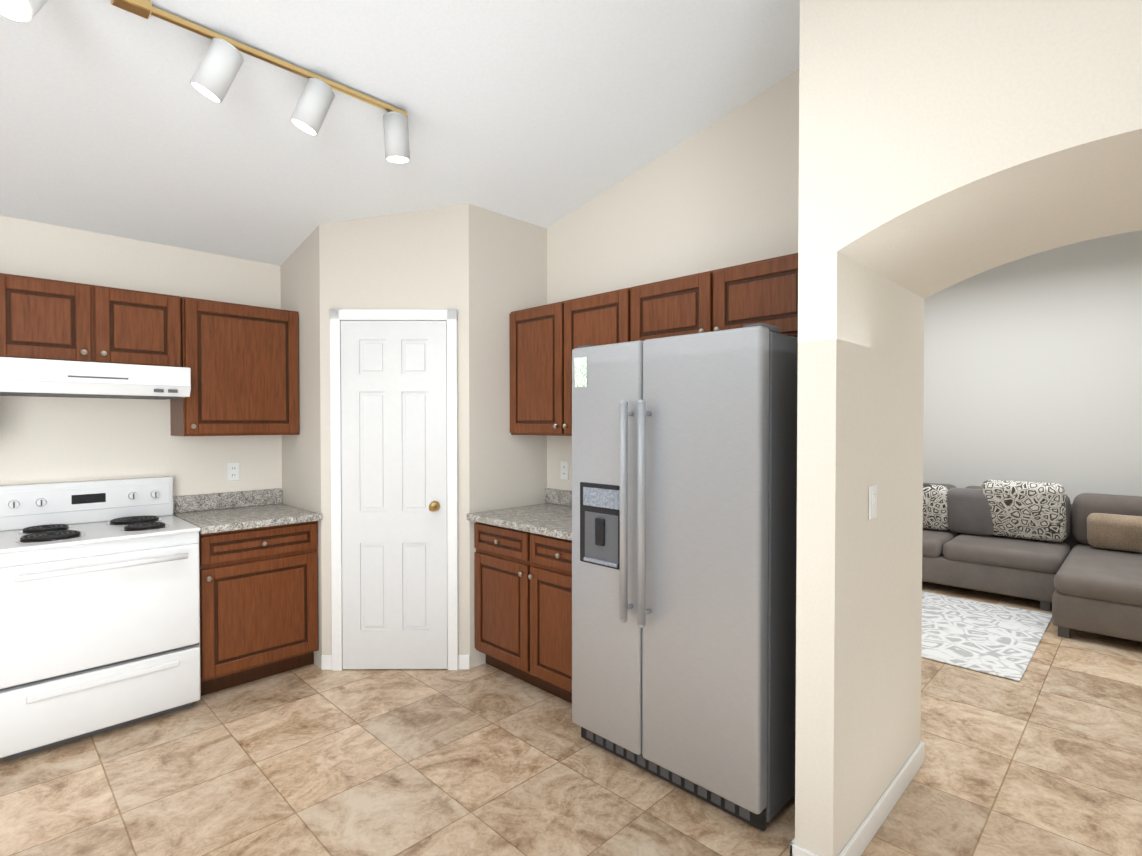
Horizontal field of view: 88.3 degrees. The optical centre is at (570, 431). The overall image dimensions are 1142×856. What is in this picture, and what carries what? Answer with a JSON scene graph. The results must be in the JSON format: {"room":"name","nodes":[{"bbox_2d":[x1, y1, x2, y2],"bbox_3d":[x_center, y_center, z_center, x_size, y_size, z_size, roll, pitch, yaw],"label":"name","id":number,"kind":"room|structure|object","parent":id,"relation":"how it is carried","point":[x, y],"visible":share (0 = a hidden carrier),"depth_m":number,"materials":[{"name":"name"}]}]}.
{"room":"kitchen","nodes":[
{"label":"kitchen","id":0,"kind":"room"},
{"bbox_2d":[0,215,281,495],"bbox_3d":[-1.756,-0.818,4.106,0.150,4.400,10.400,1,1,45],"label":"wall","id":1,"kind":"structure","parent":0,"point":[53,439],"depth_m":3.27,"materials":[{"name":"paint"}]},
{"bbox_2d":[0,273,181,366],"bbox_3d":[-2.473,-0.534,3.019,0.354,0.395,0.754,1,1,45],"label":"upper cabinet","id":2,"kind":"object","parent":1,"relation":"attached to","point":[43,318],"visible":0.98,"depth_m":2.90,"materials":[{"name":"brown wood"}]},
{"bbox_2d":[0,357,190,399],"bbox_3d":[-2.421,-0.255,2.972,0.500,0.155,0.754,1,1,45],"label":"range hood","id":3,"kind":"object","parent":1,"relation":"attached to","point":[29,377],"visible":1,"depth_m":2.79,"materials":[{"name":"white metal"}]},
{"bbox_2d":[227,462,239,480],"bbox_3d":[-2.099,0.249,3.660,0.008,0.114,0.070,1,1,45],"label":"outlet","id":4,"kind":"object","parent":1,"relation":"attached to","point":[233,471],"visible":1,"depth_m":3.66,"materials":[{"name":"white plastic"}]},
{"bbox_2d":[170,297,298,435],"bbox_3d":[-1.989,-0.359,3.512,0.354,0.760,0.612,1,1,45],"label":"upper cabinet","id":5,"kind":"object","parent":1,"relation":"attached to","point":[241,361],"visible":1,"depth_m":3.38,"materials":[{"name":"brown wood"}]},
{"bbox_2d":[0,0,799,265],"bbox_3d":[0.968,-1.848,1.405,7.800,1.660,10.400,1,1,45],"label":"ceiling","id":6,"kind":"structure","parent":0,"point":[546,114],"depth_m":2.54,"materials":[{"name":"paint"}]},
{"bbox_2d":[0,0,409,162],"bbox_3d":[-1.173,-1.285,2.119,0.194,0.226,1.334,1,1,45],"label":"track light","id":7,"kind":"object","parent":6,"relation":"attached to","point":[217,69],"visible":0.98,"depth_m":2.10,"materials":[{"name":"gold metal"}]},
{"bbox_2d":[280,204,546,668],"bbox_3d":[-1.030,-0.815,3.894,1.282,4.400,1.282,1,1,45],"label":"wall","id":8,"kind":"structure","parent":0,"point":[482,271],"depth_m":3.46,"materials":[{"name":"paint"}]},
{"bbox_2d":[341,321,447,668],"bbox_3d":[-1.026,0.372,3.393,0.608,2.026,0.084,0,1,0],"label":"pantry door","id":9,"kind":"structure","parent":8,"relation":"in","point":[394,475],"depth_m":3.42,"materials":[{"name":"white wood"}]},
{"bbox_2d":[321,309,469,670],"bbox_3d":[-1.026,0.343,3.424,0.866,2.099,0.028,0,1,0],"label":"door frame","id":10,"kind":"structure","parent":8,"relation":"attached to","point":[334,661],"depth_m":3.41,"materials":[{"name":"white wood"}]},
{"bbox_2d":[0,581,1141,855],"bbox_3d":[0.968,1.472,1.454,7.800,0.100,10.400,1,1,45],"label":"floor","id":11,"kind":"structure","parent":0,"point":[1042,757],"depth_m":2.40,"materials":[{"name":"tile"}]},
{"bbox_2d":[0,476,200,760],"bbox_3d":[-2.337,0.832,2.906,0.729,1.133,0.756,1,1,45],"label":"electric range","id":12,"kind":"object","parent":11,"relation":"on","point":[99,606],"visible":1,"depth_m":2.72,"materials":[{"name":"white metal"}]},
{"bbox_2d":[199,521,318,695],"bbox_3d":[-1.893,0.954,3.437,0.624,0.873,0.612,1,1,45],"label":"base cabinet","id":13,"kind":"object","parent":11,"relation":"on","point":[258,603],"visible":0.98,"depth_m":3.22,"materials":[{"name":"brown wood"}]},
{"bbox_2d":[173,488,321,533],"bbox_3d":[-1.887,0.446,3.424,0.641,0.137,0.612,1,1,45],"label":"countertop","id":14,"kind":"structure","parent":13,"relation":"on","point":[220,512],"depth_m":3.46,"materials":[{"name":"stone"}]},
{"bbox_2d":[474,522,571,702],"bbox_3d":[-0.028,0.955,3.319,0.982,0.873,0.624,1,1,45],"label":"base cabinet","id":15,"kind":"object","parent":11,"relation":"on","point":[523,604],"visible":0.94,"depth_m":3.14,"materials":[{"name":"brown wood"}]},
{"bbox_2d":[467,488,571,540],"bbox_3d":[-0.034,0.448,3.306,0.982,0.137,0.641,1,1,45],"label":"countertop","id":16,"kind":"structure","parent":15,"relation":"on","point":[551,516],"depth_m":3.32,"materials":[{"name":"stone"}]},
{"bbox_2d":[572,323,797,830],"bbox_3d":[0.551,0.511,2.550,0.904,1.785,0.793,1,1,45],"label":"refrigerator","id":17,"kind":"object","parent":11,"relation":"on","point":[684,506],"visible":0.98,"depth_m":2.19,"materials":[{"name":"silver metal"}]},
{"bbox_2d":[921,591,1051,680],"bbox_3d":[2.229,1.367,4.647,2.310,0.010,1.580,1,1,45],"label":"rug","id":18,"kind":"object","parent":11,"relation":"on","point":[994,639],"visible":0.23,"depth_m":3.98,"materials":[{"name":"white fabric"}]},
{"bbox_2d":[922,480,1141,641],"bbox_3d":[3.258,0.889,5.086,3.600,0.952,1.640,1,1,45],"label":"sectional sofa","id":19,"kind":"object","parent":11,"relation":"on","point":[1077,563],"visible":0.52,"depth_m":4.72,"materials":[{"name":"fabric"}]},
{"bbox_2d":[547,69,798,490],"bbox_3d":[0.185,-0.811,3.646,3.260,4.400,0.170,1,1,45],"label":"wall","id":20,"kind":"structure","parent":0,"point":[722,192],"depth_m":3.07,"materials":[{"name":"paint"}]},
{"bbox_2d":[561,461,568,479],"bbox_3d":[-0.042,0.247,3.759,0.070,0.114,0.008,1,1,45],"label":"outlet","id":21,"kind":"object","parent":20,"relation":"attached to","point":[564,470],"visible":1,"depth_m":3.75,"materials":[{"name":"white plastic"}]},
{"bbox_2d":[509,287,631,435],"bbox_3d":[0.056,-0.358,3.406,0.952,0.760,0.354,1,1,45],"label":"upper cabinet","id":22,"kind":"object","parent":20,"relation":"attached to","point":[546,340],"visible":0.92,"depth_m":3.36,"materials":[{"name":"brown wood"}]},
{"bbox_2d":[631,253,797,340],"bbox_3d":[0.732,-0.563,2.737,0.940,0.330,0.354,1,1,45],"label":"upper cabinet","id":23,"kind":"object","parent":20,"relation":"attached to","point":[742,295],"visible":0.67,"depth_m":2.60,"materials":[{"name":"brown wood"}]},
{"bbox_2d":[795,0,1141,855],"bbox_3d":[2.574,-0.768,0.728,4.240,4.400,0.970,1,1,45],"label":"wall","id":24,"kind":"structure","parent":0,"point":[943,144],"depth_m":1.82,"materials":[{"name":"paint"}]},
{"bbox_2d":[790,838,812,855],"bbox_3d":[0.995,1.368,2.189,0.013,0.085,0.813,1,1,45],"label":"baseboard","id":25,"kind":"structure","parent":24,"relation":"attached to","point":[795,850],"depth_m":1.89,"materials":[{"name":"white wood"}]},
{"bbox_2d":[869,485,876,518],"bbox_3d":[1.046,0.243,2.033,0.011,0.114,0.070,1,1,45],"label":"light switch","id":26,"kind":"object","parent":24,"relation":"attached to","point":[872,501],"visible":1,"depth_m":2.02,"materials":[{"name":"white plastic"}]},
{"bbox_2d":[839,741,924,855],"bbox_3d":[1.135,1.369,2.155,0.033,0.085,0.960,1,1,45],"label":"baseboard","id":27,"kind":"structure","parent":24,"relation":"attached to","point":[865,832],"depth_m":2.13,"materials":[{"name":"white wood"}]},
{"bbox_2d":[923,230,1141,503],"bbox_3d":[4.620,-0.832,5.017,7.650,4.400,0.150,1,1,45],"label":"wall","id":28,"kind":"structure","parent":0,"point":[1033,368],"depth_m":5.29,"materials":[{"name":"paint"}]}
]}

